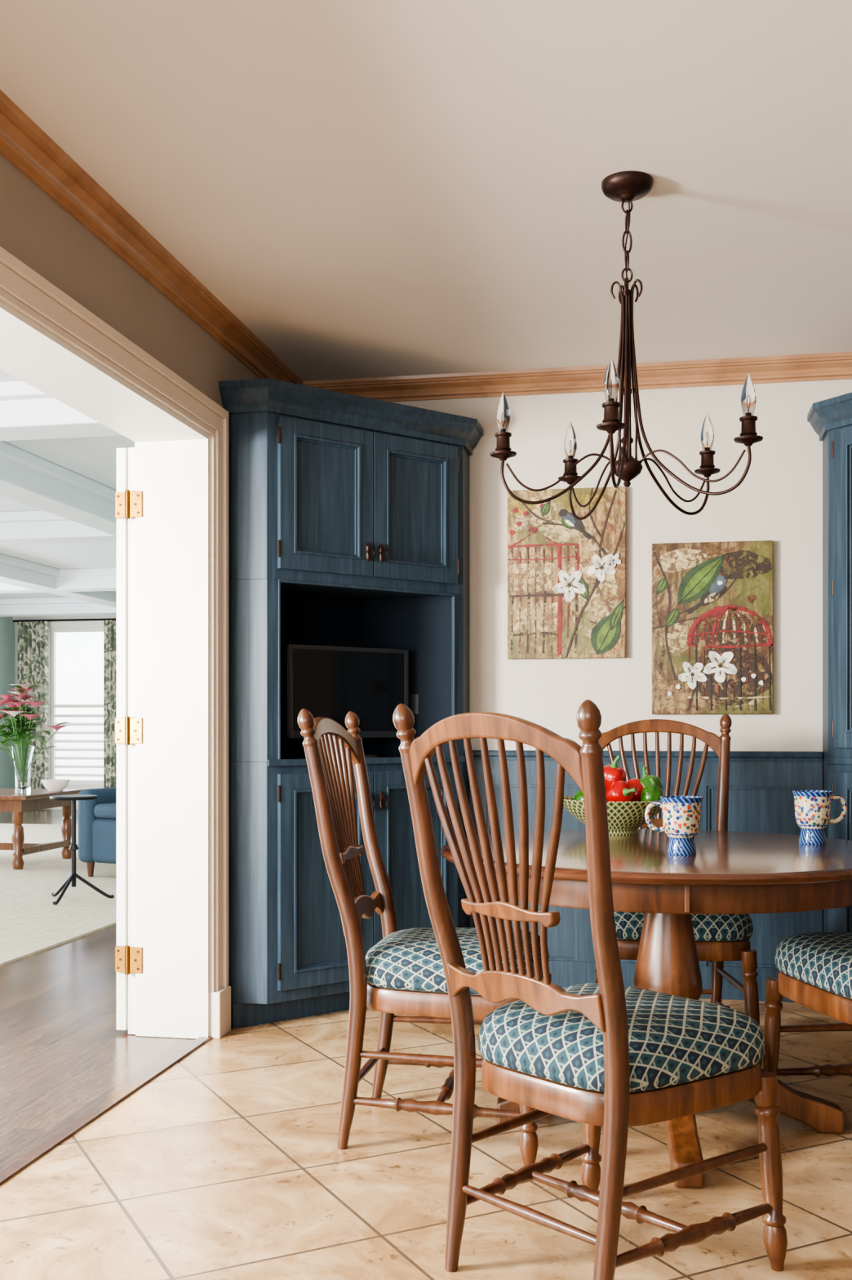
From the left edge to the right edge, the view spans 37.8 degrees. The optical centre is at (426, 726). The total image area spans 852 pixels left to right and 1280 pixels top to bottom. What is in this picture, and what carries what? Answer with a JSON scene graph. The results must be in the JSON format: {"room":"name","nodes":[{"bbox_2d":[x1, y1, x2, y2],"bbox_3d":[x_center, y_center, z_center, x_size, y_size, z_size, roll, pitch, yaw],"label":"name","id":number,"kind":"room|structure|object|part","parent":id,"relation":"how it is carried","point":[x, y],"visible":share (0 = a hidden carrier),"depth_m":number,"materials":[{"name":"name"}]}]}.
{"room":"dining room","nodes":[
{"label":"dining room","id":0,"kind":"room"},
{"bbox_2d":[0,616,14,788],"bbox_3d":[-6.947,-0.207,8.341,0.100,2.675,16.200,0,0,11],"label":"wall","id":1,"kind":"structure","parent":0,"point":[6,624],"depth_m":16.09,"materials":[{"name":"green paint"}]},
{"bbox_2d":[14,622,66,809],"bbox_3d":[-2.170,-0.207,15.740,6.530,2.675,0.120,0,0,11],"label":"wall","id":2,"kind":"structure","parent":0,"point":[15,623],"depth_m":16.28,"materials":[{"name":"paint"}]},
{"bbox_2d":[44,800,78,809],"bbox_3d":[-3.690,1.010,7.723,6.530,0.140,16.200,0,0,11],"label":"baseboard","id":3,"kind":"structure","parent":2,"relation":"attached to","point":[77,801],"depth_m":16.15,"materials":[{"name":"white wood"}]},
{"bbox_2d":[12,614,116,622],"bbox_3d":[-2.190,-1.455,15.632,6.530,0.180,0.100,0,0,11],"label":"trim","id":4,"kind":"structure","parent":2,"relation":"attached to","point":[104,616],"depth_m":16.10,"materials":[{"name":"white wood"}]},
{"bbox_2d":[48,620,103,789],"bbox_3d":[-4.489,-0.255,16.099,1.040,2.250,0.040,0,0,11],"label":"trim","id":5,"kind":"structure","parent":2,"relation":"attached to","point":[99,624],"depth_m":16.12,"materials":[{"name":"white wood"}]},
{"bbox_2d":[50,627,103,784],"bbox_3d":[-4.476,-0.265,16.167,0.860,2.030,0.060,0,0,11],"label":"frame","id":6,"kind":"object","parent":2,"relation":"attached to","point":[53,631],"visible":0.49,"depth_m":16.21,"materials":[{"name":"white wood"}]},
{"bbox_2d":[52,714,103,777],"bbox_3d":[-4.485,0.247,16.118,0.760,0.805,0.040,0,0,11],"label":"blind slats","id":7,"kind":"object","parent":2,"relation":"attached to","point":[54,715],"visible":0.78,"depth_m":16.12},
{"bbox_2d":[0,368,134,598],"bbox_3d":[-3.612,-1.595,7.708,6.890,0.100,16.400,0,0,11],"label":"ceiling","id":8,"kind":"structure","parent":0,"point":[93,458],"depth_m":7.75,"materials":[{"name":"white paint"}]},
{"bbox_2d":[0,380,121,617],"bbox_3d":[-3.690,-1.450,7.723,6.530,0.190,16.200,0,0,11],"label":"beam","id":9,"kind":"structure","parent":8,"relation":"attached to","point":[75,508],"depth_m":8.05,"materials":[{"name":"white paint"}]},
{"bbox_2d":[13,617,116,788],"bbox_3d":[-4.440,-0.162,15.977,1.880,2.444,0.060,0,0,11],"label":"curtains","id":10,"kind":"object","parent":9,"relation":"hanging from","point":[33,634],"visible":0.38,"depth_m":16.06,"materials":[{"name":"green fabric"}]},
{"bbox_3d":[-5.099,-0.150,16.102,0.420,2.420,0.060,0,0,11],"label":"panel","id":11,"kind":"part","parent":10,"relation":"part of","materials":[{"name":"green fabric"}]},
{"bbox_3d":[-4.440,-1.370,15.977,1.880,0.028,0.028,0,0,11],"label":"rod","id":12,"kind":"part","parent":10,"relation":"part of","materials":[{"name":"black metal"}]},
{"bbox_3d":[-3.920,-0.150,15.879,0.420,2.420,0.060,0,0,11],"label":"panel","id":13,"kind":"part","parent":10,"relation":"part of","materials":[{"name":"multicoloured fabric"}]},
{"bbox_2d":[0,809,195,1170],"bbox_3d":[-3.612,1.107,7.708,6.890,0.050,16.400,0,0,11],"label":"floor","id":14,"kind":"structure","parent":0,"point":[63,1052],"depth_m":4.26,"materials":[{"name":"brown wood"}]},
{"bbox_2d":[0,823,116,966],"bbox_3d":[-3.663,1.076,8.939,4.670,0.012,9.000,0,0,11],"label":"area rug","id":15,"kind":"object","parent":14,"relation":"on","point":[30,923],"visible":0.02,"depth_m":7.66,"materials":[{"name":"carpet"}]},
{"bbox_2d":[0,788,83,869],"bbox_3d":[-3.383,0.790,9.772,1.050,0.555,1.000,0,0,11],"label":"side table","id":16,"kind":"object","parent":15,"relation":"on","point":[38,798],"visible":0.94,"depth_m":9.48,"materials":[{"name":"brown wood"}]},
{"bbox_3d":[-3.058,0.848,9.313,0.090,0.440,0.090,0,0,11],"label":"leg","id":17,"kind":"part","parent":16,"relation":"part of","materials":[{"name":"brown wood"}]},
{"bbox_2d":[0,684,73,793],"bbox_3d":[-3.141,0.095,9.515,0.686,0.836,0.667,0,0,11],"label":"flower vase","id":18,"kind":"object","parent":16,"relation":"on","point":[22,753],"visible":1,"depth_m":9.48,"materials":[{"name":"clear glass"}]},
{"bbox_2d":[41,778,70,791],"bbox_3d":[-2.942,0.468,9.871,0.220,0.090,0.220,0,0,11],"label":"decorative bowl","id":19,"kind":"object","parent":16,"relation":"on","point":[55,784],"visible":1,"depth_m":9.80,"materials":[{"name":"white ceramic"}]},
{"bbox_3d":[-2.913,0.848,10.079,0.090,0.440,0.090,0,0,11],"label":"leg","id":20,"kind":"part","parent":16,"relation":"part of","materials":[{"name":"brown wood"}]},
{"bbox_2d":[48,794,114,905],"bbox_3d":[-2.177,0.748,7.611,0.426,0.642,0.387,0,0,11],"label":"accent table","id":21,"kind":"object","parent":15,"relation":"on","point":[73,846],"visible":1,"depth_m":7.65,"materials":[{"name":"black metal"}]},
{"bbox_2d":[78,786,116,876],"bbox_3d":[-1.850,0.688,9.002,1.000,0.760,0.880,0,0,26],"label":"armchair","id":22,"kind":"object","parent":15,"relation":"on","point":[97,818],"visible":0.18,"depth_m":8.78,"materials":[{"name":"blue fabric"}]},
{"bbox_2d":[93,802,116,818],"bbox_3d":[-1.889,0.598,8.921,0.700,0.100,0.700,0,0,26],"label":"cushion","id":23,"kind":"object","parent":22,"relation":"on","point":[101,810],"depth_m":8.72,"materials":[{"name":"blue fabric"}]},
{"bbox_2d":[0,153,259,430],"bbox_3d":[-1.354,-0.158,1.824,0.260,2.575,7.080,0,0,11],"label":"wall","id":24,"kind":"structure","parent":0,"point":[35,229],"depth_m":3.49,"materials":[{"name":"beige paint"}]},
{"bbox_2d":[0,299,209,1039],"bbox_3d":[-1.233,0.035,2.468,0.266,2.090,3.790,0,0,11],"label":"trim","id":25,"kind":"structure","parent":24,"relation":"attached to","point":[172,453],"depth_m":4.30,"materials":[{"name":"white paint"}]},
{"bbox_2d":[0,245,231,1039],"bbox_3d":[-1.084,-0.018,2.440,0.040,2.195,4.014,0,0,11],"label":"trim","id":26,"kind":"structure","parent":24,"relation":"attached to","point":[22,288],"depth_m":4.30,"materials":[{"name":"beige wood"}]},
{"bbox_2d":[116,447,128,1030],"bbox_3d":[-1.005,0.044,4.726,0.036,2.048,0.728,0,0,11],"label":"leaf","id":27,"kind":"object","parent":24,"relation":"attached to","point":[122,453],"visible":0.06,"depth_m":4.37,"materials":[{"name":"white wood"}]},
{"bbox_2d":[115,447,142,988],"bbox_3d":[-0.970,0.044,4.702,0.102,2.048,0.763,0,0,11],"label":"door","id":28,"kind":"structure","parent":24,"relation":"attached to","point":[131,450],"depth_m":4.36,"materials":[{"name":"white wood"}]},
{"bbox_2d":[116,493,139,970],"bbox_3d":[-1.040,0.020,4.337,0.085,1.659,0.004,0,0,14],"label":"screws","id":29,"kind":"object","parent":28,"relation":"attached to","point":[138,495],"visible":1,"depth_m":4.34,"materials":[{"name":"brown metal"}]},
{"bbox_3d":[-1.038,0.020,4.345,0.102,1.690,0.036,0,0,11],"label":"hinges","id":30,"kind":"part","parent":28,"relation":"part of","materials":[{"name":"gold metal"}]},
{"bbox_2d":[128,441,135,1035],"bbox_3d":[-1.379,-0.018,2.496,0.040,2.195,4.014,0,0,11],"label":"trim","id":31,"kind":"structure","parent":24,"relation":"attached to","point":[131,992],"depth_m":4.36,"materials":[{"name":"white wood"}]},
{"bbox_2d":[0,89,851,402],"bbox_3d":[0.208,-1.401,1.528,2.920,0.088,7.080,0,0,11],"label":"trim","id":32,"kind":"structure","parent":24,"relation":"attached to","point":[24,144],"depth_m":4.72,"materials":[{"name":"brown wood"}]},
{"bbox_2d":[0,998,851,1279],"bbox_3d":[0.258,1.105,1.519,3.020,0.050,7.280,0,0,11],"label":"floor","id":33,"kind":"structure","parent":0,"point":[228,1164],"depth_m":2.91,"materials":[{"name":"tile"}]},
{"bbox_2d":[0,1035,212,1186],"bbox_3d":[-1.113,1.077,2.445,0.042,0.011,3.790,0,0,11],"label":"trim","id":34,"kind":"structure","parent":33,"relation":"on","point":[28,1158],"depth_m":3.44,"materials":[{"name":"brown wood"}]},
{"bbox_2d":[219,377,483,1028],"bbox_3d":[-0.247,-0.071,4.760,0.816,2.302,0.896,0,0,11],"label":"tall cabinet","id":35,"kind":"object","parent":33,"relation":"on","point":[348,514],"visible":0.71,"depth_m":4.57,"materials":[{"name":"blue wood"}]},
{"bbox_3d":[-0.364,-0.838,4.562,0.406,0.545,0.024,0,0,-37],"label":"door","id":36,"kind":"part","parent":35,"relation":"part of","materials":[{"name":"blue wood"}]},
{"bbox_3d":[-0.364,0.557,4.562,0.406,0.775,0.024,0,0,-37],"label":"door","id":37,"kind":"part","parent":35,"relation":"part of","materials":[{"name":"blue wood"}]},
{"bbox_2d":[284,644,408,757],"bbox_3d":[-0.301,-0.093,4.831,0.524,0.430,0.260,0,0,-14],"label":"television","id":38,"kind":"object","parent":35,"relation":"in","point":[330,682],"visible":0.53,"depth_m":4.80,"materials":[{"name":"plastic"}]},
{"bbox_3d":[-0.219,-1.171,4.722,1.212,0.102,0.175,0,0,-37],"label":"crown","id":39,"kind":"part","parent":35,"relation":"part of","materials":[{"name":"blue wood"}]},
{"bbox_3d":[-0.205,0.130,4.691,0.900,0.024,0.012,0,0,-37],"label":"rail","id":40,"kind":"part","parent":35,"relation":"part of","materials":[{"name":"blue wood"}]},
{"bbox_2d":[408,694,418,714],"bbox_3d":[-0.067,-0.090,5.040,0.083,0.080,0.003,0,0,28],"label":"wall outlet","id":41,"kind":"object","parent":35,"relation":"attached to","point":[413,699],"visible":0.5,"depth_m":5.03,"materials":[{"name":"plastic"}]},
{"bbox_3d":[-0.038,-0.838,4.811,0.406,0.545,0.024,0,0,-37],"label":"door","id":42,"kind":"part","parent":35,"relation":"part of","materials":[{"name":"blue wood"}]},
{"bbox_3d":[-0.038,0.557,4.811,0.406,0.775,0.024,0,0,-37],"label":"door","id":43,"kind":"part","parent":35,"relation":"part of","materials":[{"name":"blue wood"}]},
{"bbox_2d":[297,708,551,1165],"bbox_3d":[0.013,0.518,3.330,0.624,1.127,0.527,0,0,11],"label":"dining chair","id":44,"kind":"object","parent":33,"relation":"on","point":[403,973],"visible":0.84,"depth_m":3.16,"materials":[{"name":"brown wood"}]},
{"bbox_3d":[-0.238,0.518,3.163,0.177,1.127,0.058,0,0,-7],"label":"post","id":45,"kind":"part","parent":44,"relation":"part of","materials":[{"name":"brown wood"}]},
{"bbox_3d":[-0.261,0.048,3.382,0.068,0.147,0.444,0,0,11],"label":"crest rail","id":46,"kind":"part","parent":44,"relation":"part of","materials":[{"name":"brown wood"}]},
{"bbox_3d":[-0.210,0.343,3.372,0.034,0.038,0.236,0,0,11],"label":"rail","id":47,"kind":"part","parent":44,"relation":"part of","materials":[{"name":"brown wood"}]},
{"bbox_3d":[-0.175,0.500,3.366,0.047,0.080,0.392,0,0,11],"label":"rail","id":48,"kind":"part","parent":44,"relation":"part of","materials":[{"name":"brown wood"}]},
{"bbox_3d":[-0.160,0.518,3.578,0.177,1.127,0.058,0,0,28],"label":"post","id":49,"kind":"part","parent":44,"relation":"part of","materials":[{"name":"brown wood"}]},
{"bbox_3d":[0.084,0.697,3.317,0.456,0.062,0.478,0,0,11],"label":"seat frame","id":50,"kind":"part","parent":44,"relation":"part of","materials":[{"name":"brown wood"}]},
{"bbox_2d":[365,927,549,995],"bbox_3d":[0.084,0.611,3.317,0.470,0.113,0.493,0,0,11],"label":"seat cushion","id":51,"kind":"object","parent":44,"relation":"on","point":[406,962],"depth_m":3.15,"materials":[{"name":"fabric"}]},
{"bbox_3d":[0.248,0.887,3.050,0.048,0.387,0.067,0,0,-17],"label":"leg","id":52,"kind":"part","parent":44,"relation":"part of","materials":[{"name":"brown wood"}]},
{"bbox_2d":[392,699,787,1279],"bbox_3d":[0.321,0.518,2.460,0.624,1.127,0.527,0,0,-42],"label":"dining chair","id":53,"kind":"object","parent":33,"relation":"on","point":[611,1055],"visible":1,"depth_m":2.33,"materials":[{"name":"brown wood"}]},
{"bbox_3d":[0.020,0.518,2.473,0.177,1.127,0.058,0,0,-24],"label":"post","id":54,"kind":"part","parent":53,"relation":"part of","materials":[{"name":"brown wood"}]},
{"bbox_3d":[0.114,0.048,2.274,0.068,0.147,0.444,0,0,-42],"label":"crest rail","id":55,"kind":"part","parent":53,"relation":"part of","materials":[{"name":"brown wood"}]},
{"bbox_3d":[0.152,0.343,2.308,0.034,0.038,0.236,0,0,-42],"label":"rail","id":56,"kind":"part","parent":53,"relation":"part of","materials":[{"name":"brown wood"}]},
{"bbox_3d":[0.179,0.500,2.332,0.047,0.080,0.392,0,0,-42],"label":"rail","id":57,"kind":"part","parent":53,"relation":"part of","materials":[{"name":"brown wood"}]},
{"bbox_3d":[0.378,0.887,2.821,0.048,0.387,0.068,0,0,-16],"label":"leg","id":58,"kind":"part","parent":53,"relation":"part of","materials":[{"name":"brown wood"}]},
{"bbox_3d":[0.303,0.518,2.159,0.058,1.127,0.177,0,0,30],"label":"post","id":59,"kind":"part","parent":53,"relation":"part of","materials":[{"name":"brown wood"}]},
{"bbox_3d":[0.375,0.697,2.508,0.456,0.062,0.478,0,0,-42],"label":"seat frame","id":60,"kind":"part","parent":53,"relation":"part of","materials":[{"name":"brown wood"}]},
{"bbox_2d":[477,982,765,1092],"bbox_3d":[0.375,0.611,2.508,0.470,0.113,0.493,0,0,-42],"label":"seat cushion","id":61,"kind":"object","parent":53,"relation":"on","point":[671,1043],"depth_m":2.35,"materials":[{"name":"fabric"}]},
{"bbox_3d":[0.687,0.887,2.478,0.067,0.387,0.048,0,0,20],"label":"leg","id":62,"kind":"part","parent":53,"relation":"part of","materials":[{"name":"brown wood"}]},
{"bbox_2d":[440,829,851,1188],"bbox_3d":[0.653,0.703,3.357,1.230,0.754,1.230,0,0,11],"label":"dining table","id":63,"kind":"object","parent":33,"relation":"on","point":[730,872],"visible":0.45,"depth_m":2.98,"materials":[{"name":"brown wood"}]},
{"bbox_2d":[563,755,663,835],"bbox_3d":[0.575,0.207,3.810,0.344,0.238,0.344,0,0,11],"label":"fruit bowl","id":64,"kind":"object","parent":63,"relation":"on","point":[627,803],"visible":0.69,"depth_m":3.72,"materials":[{"name":"green ceramic"}]},
{"bbox_3d":[0.578,0.108,3.797,0.034,0.040,0.026,0,0,11],"label":"pepper red stem","id":65,"kind":"part","parent":64,"relation":"part of","materials":[{"name":"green plant"}]},
{"bbox_3d":[0.606,0.195,3.691,0.043,0.027,0.024,0,0,37],"label":"pepper red stem","id":66,"kind":"part","parent":64,"relation":"part of","materials":[{"name":"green plant"}]},
{"bbox_3d":[0.673,0.142,3.803,0.026,0.039,0.035,0,0,11],"label":"pepper green stem","id":67,"kind":"part","parent":64,"relation":"part of","materials":[{"name":"green plant"}]},
{"bbox_3d":[0.685,0.172,3.747,0.026,0.035,0.034,0,0,11],"label":"pepper green stem","id":68,"kind":"part","parent":64,"relation":"part of","materials":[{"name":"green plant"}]},
{"bbox_2d":[644,795,703,855],"bbox_3d":[0.643,0.253,3.172,0.134,0.146,0.109,0,0,-33],"label":"coffee mug","id":69,"kind":"object","parent":63,"relation":"on","point":[682,815],"visible":1,"depth_m":3.15,"materials":[{"name":"multicoloured ceramic"}]},
{"bbox_3d":[0.586,0.230,3.180,0.051,0.081,0.014,0,0,1],"label":"handle","id":70,"kind":"part","parent":69,"relation":"part of","materials":[{"name":"ceramic"}]},
{"bbox_2d":[792,790,847,844],"bbox_3d":[1.087,0.253,3.466,0.134,0.146,0.109,0,0,-31],"label":"coffee mug","id":71,"kind":"object","parent":63,"relation":"on","point":[812,807],"visible":1,"depth_m":3.43,"materials":[{"name":"multicoloured ceramic"}]},
{"bbox_3d":[1.145,0.230,3.457,0.051,0.081,0.014,0,0,3],"label":"handle","id":72,"kind":"part","parent":71,"relation":"part of","materials":[{"name":"multicoloured ceramic"}]},
{"bbox_2d":[595,713,763,1067],"bbox_3d":[0.801,0.518,4.147,0.527,1.127,0.624,0,0,5],"label":"dining chair","id":73,"kind":"object","parent":33,"relation":"on","point":[720,939],"visible":0.34,"depth_m":4.29,"materials":[{"name":"brown wood"}]},
{"bbox_3d":[0.548,0.887,3.884,0.067,0.387,0.048,0,0,-23],"label":"leg","id":74,"kind":"part","parent":73,"relation":"part of","materials":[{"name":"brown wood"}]},
{"bbox_3d":[0.820,0.343,4.373,0.236,0.038,0.034,0,0,5],"label":"rail","id":75,"kind":"part","parent":73,"relation":"part of","materials":[{"name":"brown wood"}]},
{"bbox_3d":[0.824,0.048,4.425,0.444,0.147,0.068,0,0,5],"label":"crest rail","id":76,"kind":"part","parent":73,"relation":"part of","materials":[{"name":"brown wood"}]},
{"bbox_2d":[613,911,753,942],"bbox_3d":[0.795,0.611,4.075,0.493,0.113,0.470,0,0,5],"label":"seat cushion","id":77,"kind":"object","parent":73,"relation":"on","point":[628,925],"depth_m":3.85,"materials":[{"name":"fabric"}]},
{"bbox_3d":[0.795,0.697,4.075,0.478,0.062,0.456,0,0,5],"label":"seat frame","id":78,"kind":"part","parent":73,"relation":"part of","materials":[{"name":"brown wood"}]},
{"bbox_3d":[1.030,0.518,4.344,0.058,1.127,0.177,0,0,22],"label":"post","id":79,"kind":"part","parent":73,"relation":"part of","materials":[{"name":"brown wood"}]},
{"bbox_3d":[1.008,0.887,3.845,0.068,0.387,0.048,0,0,31],"label":"leg","id":80,"kind":"part","parent":73,"relation":"part of","materials":[{"name":"brown wood"}]},
{"bbox_2d":[763,932,851,1077],"bbox_3d":[1.280,0.518,3.260,0.624,1.127,0.527,0,0,-12],"label":"dining chair","id":81,"kind":"object","parent":33,"relation":"on","point":[815,969],"visible":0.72,"depth_m":3.27,"materials":[{"name":"brown wood"}]},
{"bbox_3d":[0.953,0.887,3.425,0.048,0.387,0.067,0,0,-40],"label":"leg","id":82,"kind":"part","parent":81,"relation":"part of","materials":[{"name":"brown wood"}]},
{"bbox_2d":[774,932,851,999],"bbox_3d":[1.209,0.611,3.244,0.470,0.113,0.493,0,0,-12],"label":"seat cushion","id":83,"kind":"object","parent":81,"relation":"on","point":[820,964],"depth_m":3.20,"materials":[{"name":"fabric"}]},
{"bbox_3d":[1.209,0.697,3.244,0.456,0.062,0.478,0,0,-12],"label":"seat frame","id":84,"kind":"part","parent":81,"relation":"part of","materials":[{"name":"brown wood"}]},
{"bbox_2d":[807,391,851,932],"bbox_3d":[1.816,-0.071,4.368,0.816,2.302,0.896,0,0,11],"label":"tall cabinet","id":85,"kind":"object","parent":33,"relation":"on","point":[831,419],"visible":0.7,"depth_m":4.64,"materials":[{"name":"blue wood"}]},
{"bbox_3d":[1.776,-1.171,4.344,0.175,0.102,1.212,0,0,-31],"label":"crown","id":86,"kind":"part","parent":85,"relation":"part of","materials":[{"name":"blue wood"}]},
{"bbox_3d":[1.751,0.130,4.321,0.012,0.024,0.900,0,0,-31],"label":"rail","id":87,"kind":"part","parent":85,"relation":"part of","materials":[{"name":"blue wood"}]},
{"bbox_3d":[1.640,-0.515,4.493,0.024,1.190,0.406,0,0,-31],"label":"door","id":88,"kind":"part","parent":85,"relation":"part of","materials":[{"name":"blue wood"}]},
{"bbox_3d":[1.640,0.557,4.493,0.024,0.775,0.406,0,0,-31],"label":"door","id":89,"kind":"part","parent":85,"relation":"part of","materials":[{"name":"blue wood"}]},
{"bbox_2d":[0,0,851,381],"bbox_3d":[0.258,-1.495,1.519,3.020,0.100,7.280,0,0,11],"label":"ceiling","id":90,"kind":"structure","parent":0,"point":[371,188],"depth_m":3.18,"materials":[{"name":"paint"}]},
{"bbox_2d":[489,170,763,519],"bbox_3d":[0.521,-1.016,3.277,0.693,0.857,0.680,0,0,11],"label":"chandelier","id":91,"kind":"object","parent":90,"relation":"hanging from","point":[626,186],"visible":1,"depth_m":3.28,"materials":[{"name":"brown metal"}]},
{"bbox_3d":[0.204,-0.831,3.285,0.038,0.111,0.038,0,0,11],"label":"bulb","id":92,"kind":"part","parent":91,"relation":"part of","materials":[{"name":"clear glass"}]},
{"bbox_3d":[0.347,-0.885,3.277,0.357,0.594,0.071,0,0,3],"label":"arm","id":93,"kind":"part","parent":91,"relation":"part of","materials":[{"name":"brown metal"}]},
{"bbox_3d":[0.420,-0.831,3.608,0.038,0.111,0.038,0,0,11],"label":"bulb","id":94,"kind":"part","parent":91,"relation":"part of","materials":[{"name":"clear glass"}]},
{"bbox_3d":[0.479,-0.885,3.478,0.072,0.594,0.356,0,0,-25],"label":"arm","id":95,"kind":"part","parent":91,"relation":"part of","materials":[{"name":"brown metal"}]},
{"bbox_3d":[0.445,-0.831,2.981,0.038,0.111,0.038,0,0,11],"label":"bulb","id":96,"kind":"part","parent":91,"relation":"part of","materials":[{"name":"clear glass"}]},
{"bbox_3d":[0.473,-0.885,3.120,0.076,0.594,0.356,0,0,11],"label":"arm","id":97,"kind":"part","parent":91,"relation":"part of","materials":[{"name":"brown metal"}]},
{"bbox_3d":[0.534,-1.263,3.298,0.022,0.285,0.025,0,0,43],"label":"chain","id":98,"kind":"part","parent":91,"relation":"part of","materials":[{"name":"brown metal"}]},
{"bbox_3d":[0.687,-0.885,3.408,0.356,0.594,0.071,0,0,-42],"label":"arm","id":99,"kind":"part","parent":91,"relation":"part of","materials":[{"name":"brown metal"}]},
{"bbox_3d":[0.689,-0.885,3.193,0.357,0.594,0.071,0,0,33],"label":"arm","id":100,"kind":"part","parent":91,"relation":"part of","materials":[{"name":"brown metal"}]},
{"bbox_3d":[0.793,-0.831,3.503,0.038,0.111,0.038,0,0,11],"label":"bulb","id":101,"kind":"part","parent":91,"relation":"part of","materials":[{"name":"clear glass"}]},
{"bbox_3d":[0.808,-0.831,3.115,0.038,0.111,0.038,0,0,11],"label":"bulb","id":102,"kind":"part","parent":91,"relation":"part of","materials":[{"name":"clear glass"}]},
{"bbox_2d":[391,378,851,932],"bbox_3d":[0.801,-0.158,5.080,3.280,2.575,0.120,0,0,11],"label":"wall","id":103,"kind":"structure","parent":0,"point":[779,500],"depth_m":5.00,"materials":[{"name":"beige paint"}]},
{"bbox_2d":[507,486,626,659],"bbox_3d":[0.569,-0.620,5.041,0.477,0.687,0.039,0,0,11],"label":"canvas painting","id":104,"kind":"object","parent":103,"relation":"attached to","point":[566,574],"visible":0.99,"depth_m":5.03,"materials":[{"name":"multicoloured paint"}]},
{"bbox_2d":[470,750,822,1002],"bbox_3d":[0.864,0.589,4.982,1.390,0.982,0.048,0,0,11],"label":"panelling","id":105,"kind":"object","parent":103,"relation":"attached to","point":[762,784],"visible":0.36,"depth_m":4.93,"materials":[{"name":"blue wood"}]},
{"bbox_2d":[652,540,773,714],"bbox_3d":[1.135,-0.390,4.934,0.469,0.682,0.038,0,0,11],"label":"canvas painting","id":106,"kind":"object","parent":103,"relation":"attached to","point":[713,602],"visible":1,"depth_m":4.92,"materials":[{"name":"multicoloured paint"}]}
]}

